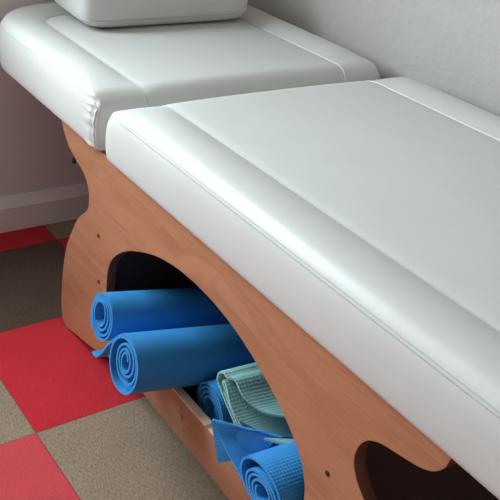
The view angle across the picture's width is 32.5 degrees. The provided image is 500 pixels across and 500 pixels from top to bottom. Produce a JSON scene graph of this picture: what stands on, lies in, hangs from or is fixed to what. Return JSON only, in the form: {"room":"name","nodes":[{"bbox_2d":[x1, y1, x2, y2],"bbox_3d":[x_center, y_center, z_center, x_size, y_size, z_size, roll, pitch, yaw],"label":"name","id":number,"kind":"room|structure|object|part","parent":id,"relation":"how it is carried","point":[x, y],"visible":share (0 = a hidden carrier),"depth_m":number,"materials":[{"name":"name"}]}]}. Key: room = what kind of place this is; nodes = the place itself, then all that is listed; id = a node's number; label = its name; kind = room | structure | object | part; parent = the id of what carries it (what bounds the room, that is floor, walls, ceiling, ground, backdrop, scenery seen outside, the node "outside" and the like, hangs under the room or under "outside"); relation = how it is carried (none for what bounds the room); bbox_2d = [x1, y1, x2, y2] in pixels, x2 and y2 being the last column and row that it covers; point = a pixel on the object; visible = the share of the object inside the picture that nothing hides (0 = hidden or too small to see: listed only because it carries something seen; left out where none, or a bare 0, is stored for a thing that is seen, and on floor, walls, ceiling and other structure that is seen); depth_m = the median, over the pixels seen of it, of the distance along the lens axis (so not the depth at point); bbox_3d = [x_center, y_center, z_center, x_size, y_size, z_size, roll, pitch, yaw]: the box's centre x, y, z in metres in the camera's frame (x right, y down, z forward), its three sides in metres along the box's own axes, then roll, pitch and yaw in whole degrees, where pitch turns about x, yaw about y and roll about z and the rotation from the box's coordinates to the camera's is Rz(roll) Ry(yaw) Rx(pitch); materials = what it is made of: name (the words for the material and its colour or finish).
{"room":"examination room","nodes":[
{"label":"examination room","id":0,"kind":"room"},
{"bbox_2d":[0,0,86,196],"bbox_3d":[-2.003,-1.026,1.452,4.700,2.750,0.220,-13,34,-31],"label":"wall","id":1,"kind":"structure","parent":0,"point":[36,154],"depth_m":2.73,"materials":[{"name":"paint"}]},
{"bbox_2d":[0,183,88,232],"bbox_3d":[-2.059,0.179,1.993,4.700,0.117,0.022,-13,34,-31],"label":"baseboard","id":2,"kind":"structure","parent":1,"relation":"attached to","point":[49,206],"depth_m":2.84,"materials":[{"name":"white"}]},
{"bbox_2d":[0,219,228,499],"bbox_3d":[-0.880,1.244,0.494,5.000,0.100,4.685,-13,34,-31],"label":"floor","id":3,"kind":"structure","parent":0,"point":[67,432],"depth_m":2.04,"materials":[{"name":"carpet"}]},
{"bbox_2d":[0,3,499,499],"bbox_3d":[0.204,0.088,1.940,0.838,0.743,2.422,-13,34,-31],"label":"massage table","id":4,"kind":"object","parent":3,"relation":"on","point":[343,219],"visible":0.88,"depth_m":1.59,"materials":[{"name":"white leather"}]},
{"bbox_2d":[55,0,247,26],"bbox_3d":[-0.277,-0.739,2.458,0.530,0.130,0.256,-13,34,-31],"label":"pillow","id":5,"kind":"object","parent":4,"relation":"on","point":[96,13],"visible":1,"depth_m":2.34,"materials":[{"name":"white leather"}]},
{"bbox_2d":[91,287,229,340],"bbox_3d":[-0.103,0.143,2.071,0.564,0.199,0.111,-11,33,-29],"label":"yoga mat","id":6,"kind":"object","parent":4,"relation":"on","point":[113,314],"visible":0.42,"depth_m":1.95,"materials":[{"name":"blue plastic"}]},
{"bbox_2d":[92,324,254,394],"bbox_3d":[-0.057,0.210,1.942,0.564,0.224,0.202,-13,34,-31],"label":"yoga mat","id":7,"kind":"object","parent":4,"relation":"on","point":[145,361],"visible":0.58,"depth_m":1.78,"materials":[{"name":"blue plastic"}]},
{"bbox_2d":[0,3,378,150],"bbox_3d":[-0.208,-0.535,2.371,0.838,0.141,0.807,-13,34,-31],"label":"cushion","id":8,"kind":"object","parent":4,"relation":"on","point":[84,74],"depth_m":2.16,"materials":[{"name":"white leather"}]},
{"bbox_2d":[182,385,198,404],"bbox_3d":[0.193,0.322,2.047,0.751,0.018,0.847,-13,34,-31],"label":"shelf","id":9,"kind":"object","parent":4,"relation":"attached to","point":[192,391],"depth_m":1.96,"materials":[{"name":"brown wood"}]},
{"bbox_3d":[-0.130,0.371,1.829,0.018,0.105,0.497,-13,34,-31],"label":"rail","id":10,"kind":"part","parent":4,"relation":"part of","materials":[{"name":"brown wood"}]},
{"bbox_2d":[197,378,233,423],"bbox_3d":[0.131,0.294,1.918,0.504,0.126,0.122,-11,33,-29],"label":"yoga mat","id":11,"kind":"object","parent":4,"relation":"on","point":[211,402],"visible":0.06,"depth_m":1.78,"materials":[{"name":"blue plastic"}]},
{"bbox_2d":[217,362,294,444],"bbox_3d":[0.222,0.301,1.791,0.554,0.152,0.253,-13,34,-31],"label":"yoga mat","id":12,"kind":"object","parent":4,"relation":"on","point":[250,401],"visible":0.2,"depth_m":1.69,"materials":[{"name":"teal plastic"}]},
{"bbox_2d":[211,419,304,499],"bbox_3d":[0.192,0.367,1.714,0.514,0.122,0.236,-13,34,-31],"label":"yoga mat","id":13,"kind":"object","parent":4,"relation":"on","point":[267,470],"visible":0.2,"depth_m":1.57,"materials":[{"name":"blue plastic"}]},
{"bbox_3d":[-0.113,0.235,1.757,0.024,0.602,1.368,-13,34,-31],"label":"panel","id":14,"kind":"part","parent":4,"relation":"part of","materials":[{"name":"brown wood"}]},
{"bbox_2d":[106,77,499,499],"bbox_3d":[0.460,0.009,1.501,0.835,0.141,1.590,-13,34,-31],"label":"cushion","id":15,"kind":"object","parent":4,"relation":"on","point":[366,214],"depth_m":1.46,"materials":[{"name":"white leather"}]},
{"bbox_2d":[247,0,499,116],"bbox_3d":[1.272,-0.472,1.070,0.150,2.750,4.685,-13,34,-31],"label":"wall","id":16,"kind":"structure","parent":0,"point":[452,47],"depth_m":2.23,"materials":[{"name":"white paint"}]}
]}

